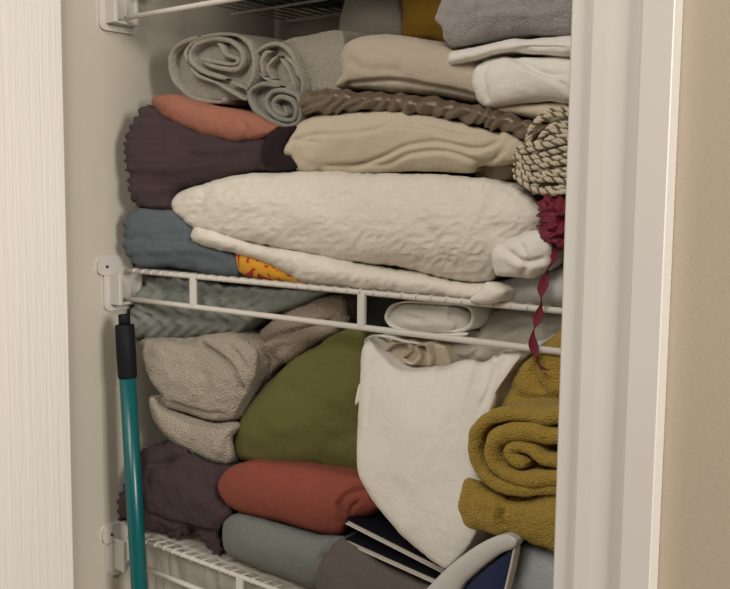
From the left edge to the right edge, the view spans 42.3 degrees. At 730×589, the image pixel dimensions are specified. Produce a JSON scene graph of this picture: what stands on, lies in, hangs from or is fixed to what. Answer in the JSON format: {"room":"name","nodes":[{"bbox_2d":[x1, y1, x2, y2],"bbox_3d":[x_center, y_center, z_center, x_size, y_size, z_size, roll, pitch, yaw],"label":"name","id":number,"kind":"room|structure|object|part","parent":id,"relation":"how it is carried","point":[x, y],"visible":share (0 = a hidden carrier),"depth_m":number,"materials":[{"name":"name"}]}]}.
{"room":"linen closet","nodes":[
{"label":"linen closet","id":0,"kind":"room"},
{"bbox_2d":[61,0,274,588],"bbox_3d":[-0.314,0.127,1.452,0.100,2.440,0.395,5,8,39],"label":"wall","id":1,"kind":"structure","parent":0,"point":[108,76],"depth_m":1.30,"materials":[{"name":"paint"}]},
{"bbox_2d":[97,0,138,34],"bbox_3d":[-0.327,-0.393,1.274,0.026,0.076,0.084,5,8,39],"label":"shelf bracket","id":2,"kind":"object","parent":1,"relation":"attached to","point":[110,13],"visible":1,"depth_m":1.27,"materials":[{"name":"white plastic"}]},
{"bbox_2d":[124,0,344,23],"bbox_3d":[0.071,-0.373,1.142,0.765,0.047,0.308,5,8,39],"label":"wire shelf","id":3,"kind":"object","parent":2,"relation":"attached to","point":[200,4],"visible":0.72,"depth_m":1.36,"materials":[{"name":"white metal"}]},
{"bbox_3d":[-0.024,-0.343,1.028,0.765,0.007,0.007,5,8,39],"label":"lip rod","id":4,"kind":"part","parent":3,"relation":"part of","materials":[{"name":"white plastic"}]},
{"bbox_3d":[0.099,-0.391,1.174,0.765,0.004,0.004,5,8,39],"label":"rod","id":5,"kind":"part","parent":3,"relation":"part of","materials":[{"name":"white plastic"}]},
{"bbox_2d":[241,0,343,8],"bbox_3d":[0.103,-0.482,1.113,0.776,0.176,0.299,5,8,39],"label":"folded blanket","id":6,"kind":"object","parent":3,"relation":"on","point":[257,1],"visible":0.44,"depth_m":1.37,"materials":[{"name":"grey"}]},
{"bbox_3d":[0.166,-0.403,1.257,0.765,0.006,0.006,5,8,39],"label":"rod","id":7,"kind":"part","parent":3,"relation":"part of","materials":[{"name":"white plastic"}]},
{"bbox_2d":[95,255,147,310],"bbox_3d":[-0.331,-0.016,1.313,0.026,0.076,0.084,5,8,39],"label":"shelf bracket","id":8,"kind":"object","parent":1,"relation":"attached to","point":[118,284],"visible":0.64,"depth_m":1.30,"materials":[{"name":"white plastic"}]},
{"bbox_3d":[-0.339,-0.042,1.317,0.006,0.026,0.084,5,8,39],"label":"screw plate","id":9,"kind":"part","parent":8,"relation":"part of","materials":[{"name":"white plastic"}]},
{"bbox_2d":[128,267,561,355],"bbox_3d":[0.067,0.004,1.181,0.765,0.047,0.308,5,8,39],"label":"wire shelf","id":10,"kind":"object","parent":8,"relation":"attached to","point":[193,276],"visible":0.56,"depth_m":1.06,"materials":[{"name":"white metal"}]},
{"bbox_2d":[122,208,243,276],"bbox_3d":[-0.166,-0.079,1.346,0.202,0.090,0.303,5,8,39],"label":"quilt","id":11,"kind":"object","parent":10,"relation":"on","point":[155,238],"visible":0.48,"depth_m":1.25,"materials":[{"name":"blue fabric"}]},
{"bbox_2d":[123,104,297,209],"bbox_3d":[-0.127,-0.183,1.299,0.308,0.144,0.300,5,8,39],"label":"quilt","id":12,"kind":"object","parent":11,"relation":"on","point":[165,158],"visible":0.57,"depth_m":1.23,"materials":[{"name":"purple fabric"}]},
{"bbox_2d":[152,94,282,140],"bbox_3d":[-0.152,-0.234,1.272,0.244,0.068,0.187,5,8,39],"label":"folded cloth","id":13,"kind":"object","parent":12,"relation":"on","point":[231,123],"visible":0.58,"depth_m":1.19,"materials":[{"name":"fabric"}]},
{"bbox_2d":[168,32,284,106],"bbox_3d":[-0.158,-0.299,1.278,0.184,0.095,0.143,5,8,39],"label":"rolled towel","id":14,"kind":"object","parent":13,"relation":"on","point":[221,68],"visible":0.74,"depth_m":1.23,"materials":[{"name":"grey fabric"}]},
{"bbox_2d":[247,81,316,126],"bbox_3d":[-0.069,-0.238,1.205,0.114,0.062,0.142,5,8,39],"label":"rolled towel","id":15,"kind":"object","parent":12,"relation":"on","point":[279,105],"visible":0.53,"depth_m":1.15,"materials":[{"name":"grey fabric"}]},
{"bbox_2d":[256,30,374,92],"bbox_3d":[-0.038,-0.286,1.196,0.157,0.081,0.151,5,8,39],"label":"rolled towel","id":16,"kind":"object","parent":15,"relation":"on","point":[312,62],"visible":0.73,"depth_m":1.14,"materials":[{"name":"grey fabric"}]},
{"bbox_2d":[339,0,402,34],"bbox_3d":[0.042,-0.352,1.226,0.110,0.066,0.145,5,8,39],"label":"folded cloth","id":17,"kind":"object","parent":16,"relation":"on","point":[376,17],"visible":0.44,"depth_m":1.16,"materials":[{"name":"grey fabric"}]},
{"bbox_2d":[236,254,306,283],"bbox_3d":[-0.044,-0.036,1.229,0.156,0.036,0.216,5,8,39],"label":"cloth","id":18,"kind":"object","parent":10,"relation":"on","point":[251,267],"visible":0.19,"depth_m":1.16,"materials":[{"name":"fabric"}]},
{"bbox_3d":[-0.028,0.034,1.067,0.765,0.007,0.007,5,8,39],"label":"lip rod","id":19,"kind":"part","parent":10,"relation":"part of","materials":[{"name":"white plastic"}]},
{"bbox_3d":[-0.026,-0.005,1.064,0.765,0.006,0.006,5,8,39],"label":"rod","id":20,"kind":"part","parent":10,"relation":"part of","materials":[{"name":"white plastic"}]},
{"bbox_2d":[171,171,563,303],"bbox_3d":[0.040,-0.081,1.183,0.610,0.142,0.313,6,8,41],"label":"quilt","id":21,"kind":"object","parent":10,"relation":"on","point":[442,235],"visible":0.9,"depth_m":1.01,"materials":[{"name":"fabric"}]},
{"bbox_2d":[283,111,523,173],"bbox_3d":[0.100,-0.176,1.120,0.343,0.072,0.274,5,8,39],"label":"folded blanket","id":22,"kind":"object","parent":21,"relation":"on","point":[358,141],"visible":0.7,"depth_m":1.01,"materials":[{"name":"beige fabric"}]},
{"bbox_2d":[298,88,549,142],"bbox_3d":[0.108,-0.200,1.085,0.338,0.074,0.227,5,8,39],"label":"coverlet","id":23,"kind":"object","parent":22,"relation":"on","point":[325,101],"visible":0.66,"depth_m":0.99,"materials":[{"name":"brown fabric"}]},
{"bbox_2d":[335,34,481,103],"bbox_3d":[0.116,-0.251,1.103,0.235,0.088,0.257,5,8,39],"label":"folded blanket","id":24,"kind":"object","parent":23,"relation":"on","point":[386,63],"visible":0.56,"depth_m":1.01,"materials":[{"name":"beige fabric"}]},
{"bbox_2d":[401,0,446,42],"bbox_3d":[0.116,-0.338,1.155,0.098,0.084,0.165,5,8,39],"label":"folded cloth","id":25,"kind":"object","parent":24,"relation":"on","point":[418,21],"visible":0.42,"depth_m":1.10,"materials":[{"name":"yellow fabric"}]},
{"bbox_2d":[482,102,568,123],"bbox_3d":[0.213,-0.185,0.996,0.111,0.025,0.201,5,8,39],"label":"sheet","id":26,"kind":"object","parent":23,"relation":"on","point":[530,110],"visible":0.29,"depth_m":0.92,"materials":[{"name":"beige fabric"}]},
{"bbox_2d":[448,35,570,107],"bbox_3d":[0.203,-0.225,1.002,0.153,0.069,0.230,5,8,39],"label":"sheet","id":27,"kind":"object","parent":26,"relation":"on","point":[514,71],"visible":0.49,"depth_m":0.91,"materials":[{"name":"white fabric"}]},
{"bbox_2d":[435,0,571,49],"bbox_3d":[0.194,-0.291,1.006,0.177,0.072,0.238,5,8,39],"label":"fleece","id":28,"kind":"object","parent":27,"relation":"on","point":[465,24],"visible":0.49,"depth_m":0.92},
{"bbox_2d":[423,171,476,177],"bbox_3d":[0.141,-0.143,1.087,0.082,0.038,0.166,5,8,39],"label":"folded garment","id":29,"kind":"object","parent":21,"relation":"on","point":[428,172],"visible":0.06,"depth_m":1.02,"materials":[{"name":"black fabric"}]},
{"bbox_2d":[473,164,515,181],"bbox_3d":[0.170,-0.134,1.034,0.056,0.028,0.134,5,8,39],"label":"folded cloth","id":30,"kind":"object","parent":21,"relation":"on","point":[504,172],"visible":0.27,"depth_m":0.98,"materials":[{"name":"brown fabric"}]},
{"bbox_2d":[512,106,568,198],"bbox_3d":[0.215,-0.138,0.953,0.084,0.087,0.182,5,8,39],"label":"bundle","id":31,"kind":"object","parent":21,"relation":"on","point":[540,165],"visible":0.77,"depth_m":0.88,"materials":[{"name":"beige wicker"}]},
{"bbox_2d":[503,265,562,307],"bbox_3d":[0.229,-0.015,1.009,0.102,0.046,0.236,5,8,39],"label":"sheet","id":32,"kind":"object","parent":10,"relation":"on","point":[526,292],"visible":0.28,"depth_m":0.91,"materials":[{"name":"white fabric"}]},
{"bbox_2d":[528,194,565,370],"bbox_3d":[0.184,-0.013,0.903,0.068,0.166,0.078,5,8,39],"label":"ribbon","id":33,"kind":"object","parent":10,"relation":"on","point":[551,214],"visible":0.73,"depth_m":0.87,"materials":[{"name":"red fabric"}]},
{"bbox_2d":[100,519,146,575],"bbox_3d":[-0.335,0.361,1.353,0.026,0.076,0.084,5,8,39],"label":"bracket","id":34,"kind":"object","parent":1,"relation":"attached to","point":[114,534],"visible":0.48,"depth_m":1.34,"materials":[{"name":"white plastic"}]},
{"bbox_3d":[-0.343,0.335,1.356,0.006,0.026,0.084,5,8,39],"label":"screw plate","id":35,"kind":"part","parent":34,"relation":"part of","materials":[{"name":"white plastic"}]},
{"bbox_2d":[145,531,315,588],"bbox_3d":[0.063,0.380,1.220,0.765,0.047,0.308,5,8,39],"label":"wire shelf","id":36,"kind":"object","parent":34,"relation":"attached to","point":[240,578],"visible":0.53,"depth_m":1.26,"materials":[{"name":"white metal"}]},
{"bbox_3d":[-0.032,0.411,1.106,0.765,0.007,0.007,5,8,39],"label":"lip rod","id":37,"kind":"part","parent":36,"relation":"part of","materials":[{"name":"white plastic"}]},
{"bbox_2d":[116,439,243,558],"bbox_3d":[-0.188,0.268,1.377,0.220,0.148,0.279,5,8,39],"label":"quilt","id":38,"kind":"object","parent":36,"relation":"on","point":[181,495],"visible":0.45,"depth_m":1.26,"materials":[{"name":"purple fabric"}]},
{"bbox_2d":[149,395,240,464],"bbox_3d":[-0.163,0.179,1.353,0.162,0.085,0.261,5,8,39],"label":"bath towel","id":39,"kind":"object","parent":38,"relation":"on","point":[213,441],"visible":0.41,"depth_m":1.25,"materials":[{"name":"beige fabric"}]},
{"bbox_2d":[137,328,284,420],"bbox_3d":[-0.158,0.099,1.334,0.229,0.124,0.254,5,8,39],"label":"bath towel","id":40,"kind":"object","parent":39,"relation":"on","point":[215,376],"visible":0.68,"depth_m":1.23,"materials":[{"name":"beige fabric"}]},
{"bbox_2d":[130,277,334,337],"bbox_3d":[-0.131,0.022,1.308,0.348,0.096,0.238,5,8,39],"label":"knit blanket","id":41,"kind":"object","parent":40,"relation":"on","point":[149,320],"visible":0.44,"depth_m":1.25,"materials":[{"name":"grey fabric"}]},
{"bbox_3d":[-0.031,0.372,1.103,0.765,0.006,0.006,5,8,39],"label":"rod","id":42,"kind":"part","parent":36,"relation":"part of","materials":[{"name":"white plastic"}]},
{"bbox_2d":[222,512,358,587],"bbox_3d":[-0.034,0.303,1.245,0.224,0.081,0.279,5,8,39],"label":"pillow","id":43,"kind":"object","parent":36,"relation":"on","point":[290,552],"visible":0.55,"depth_m":1.13,"materials":[{"name":"fabric"}]},
{"bbox_2d":[218,459,379,534],"bbox_3d":[-0.025,0.235,1.220,0.285,0.095,0.266,5,8,39],"label":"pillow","id":44,"kind":"object","parent":43,"relation":"on","point":[313,497],"visible":0.62,"depth_m":1.10,"materials":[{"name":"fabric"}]},
{"bbox_2d":[234,324,390,469],"bbox_3d":[-0.033,0.124,1.246,0.243,0.198,0.243,5,8,39],"label":"cushion","id":45,"kind":"object","parent":44,"relation":"on","point":[308,412],"visible":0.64,"depth_m":1.12,"materials":[{"name":"green fabric"}]},
{"bbox_2d":[259,293,369,375],"bbox_3d":[-0.044,0.065,1.261,0.205,0.155,0.221,5,8,39],"label":"rolled blanket","id":46,"kind":"object","parent":45,"relation":"on","point":[285,341],"visible":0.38,"depth_m":1.16,"materials":[{"name":"beige fabric"}]},
{"bbox_2d":[366,296,406,325],"bbox_3d":[0.028,0.027,1.236,0.121,0.075,0.124,5,8,39],"label":"folded cloth","id":47,"kind":"object","parent":45,"relation":"on","point":[378,306],"visible":0.11,"depth_m":1.17,"materials":[{"name":"fabric"}]},
{"bbox_2d":[315,532,431,588],"bbox_3d":[0.083,0.321,1.136,0.194,0.104,0.273,5,8,39],"label":"pillow","id":48,"kind":"object","parent":36,"relation":"on","point":[343,566],"visible":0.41,"depth_m":1.04,"materials":[{"name":"beige fabric"}]},
{"bbox_2d":[345,531,440,582],"bbox_3d":[0.096,0.286,1.047,0.200,0.035,0.130,5,8,39],"label":"notebook","id":49,"kind":"object","parent":48,"relation":"on","point":[365,543],"visible":0.27,"depth_m":1.03,"materials":[{"name":"black paper"}]},
{"bbox_2d":[345,511,528,574],"bbox_3d":[0.096,0.270,1.049,0.199,0.046,0.130,5,8,39],"label":"notebook","id":50,"kind":"object","parent":49,"relation":"on","point":[377,526],"visible":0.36,"depth_m":1.03,"materials":[{"name":"paper"}]},
{"bbox_2d":[427,532,523,588],"bbox_3d":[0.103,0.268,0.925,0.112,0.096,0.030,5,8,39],"label":"iron","id":51,"kind":"object","parent":48,"relation":"on","point":[461,574],"visible":1,"depth_m":0.90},
{"bbox_2d":[355,333,555,568],"bbox_3d":[0.111,0.149,1.044,0.244,0.241,0.219,5,8,39],"label":"cloth","id":52,"kind":"object","parent":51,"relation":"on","point":[415,423],"visible":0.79,"depth_m":0.96,"materials":[{"name":"white fabric"}]},
{"bbox_2d":[386,338,460,366],"bbox_3d":[0.073,0.064,1.076,0.102,0.035,0.091,5,8,39],"label":"linens","id":53,"kind":"object","parent":52,"relation":"in","point":[430,352],"visible":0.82,"depth_m":1.03,"materials":[{"name":"beige fabric"}]},
{"bbox_2d":[385,300,500,335],"bbox_3d":[0.119,0.020,1.101,0.137,0.044,0.197,5,8,39],"label":"sheet","id":54,"kind":"object","parent":52,"relation":"on","point":[424,316],"visible":0.61,"depth_m":1.01,"materials":[{"name":"white fabric"}]},
{"bbox_2d":[445,309,561,361],"bbox_3d":[0.192,0.043,1.063,0.181,0.074,0.177,5,8,39],"label":"sheet","id":55,"kind":"object","parent":52,"relation":"on","point":[507,325],"visible":0.38,"depth_m":0.99,"materials":[{"name":"white fabric"}]},
{"bbox_2d":[512,543,553,588],"bbox_3d":[0.239,0.266,0.983,0.094,0.082,0.225,5,8,39],"label":"sheet","id":56,"kind":"object","parent":36,"relation":"on","point":[535,566],"visible":0.2,"depth_m":0.91,"materials":[{"name":"white fabric"}]},
{"bbox_2d":[458,478,555,551],"bbox_3d":[0.198,0.198,0.960,0.140,0.064,0.199,5,8,39],"label":"folded towel","id":57,"kind":"object","parent":56,"relation":"on","point":[480,507],"visible":0.4,"depth_m":0.90,"materials":[{"name":"yellow fabric"}]},
{"bbox_2d":[468,330,560,496],"bbox_3d":[0.211,0.101,0.956,0.135,0.168,0.234,5,8,39],"label":"rolled towel","id":58,"kind":"object","parent":57,"relation":"on","point":[513,446],"visible":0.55,"depth_m":0.88,"materials":[{"name":"yellow fabric"}]},
{"bbox_2d":[274,7,341,588],"bbox_3d":[0.189,0.141,1.365,0.992,2.440,0.100,5,8,39],"label":"wall","id":59,"kind":"structure","parent":0,"point":[304,28],"depth_m":1.49,"materials":[{"name":"paint"}]},
{"bbox_2d":[657,0,729,588],"bbox_3d":[0.964,0.271,0.197,1.908,2.440,0.115,5,8,39],"label":"wall","id":60,"kind":"structure","parent":0,"point":[694,540],"depth_m":0.68,"materials":[{"name":"beige paint"}]},
{"bbox_2d":[553,0,682,588],"bbox_3d":[0.184,0.391,0.757,0.083,2.070,0.016,5,8,39],"label":"trim","id":61,"kind":"structure","parent":60,"relation":"attached to","point":[624,83],"depth_m":0.71,"materials":[{"name":"paint"}]},
{"bbox_3d":[-0.344,1.506,0.229,3.800,0.050,2.900,5,8,39],"label":"floor","id":62,"kind":"structure","parent":0,"visible":0},
{"bbox_2d":[115,314,147,588],"bbox_3d":[-0.295,0.696,1.300,0.026,1.340,0.125,-5,8,-44],"label":"pole","id":63,"kind":"object","parent":62,"relation":"on","point":[124,331],"visible":1,"depth_m":1.27,"materials":[{"name":"teal metal"}]},
{"bbox_3d":[-0.670,0.306,1.478,0.657,2.070,0.039,5,8,39],"label":"wall","id":64,"kind":"structure","parent":0,"visible":0},
{"bbox_2d":[0,0,73,588],"bbox_3d":[-0.629,0.363,1.021,0.040,2.028,0.696,5,8,39],"label":"door","id":65,"kind":"structure","parent":64,"relation":"in","point":[36,529],"depth_m":1.20,"materials":[{"name":"white wood"}]}
]}

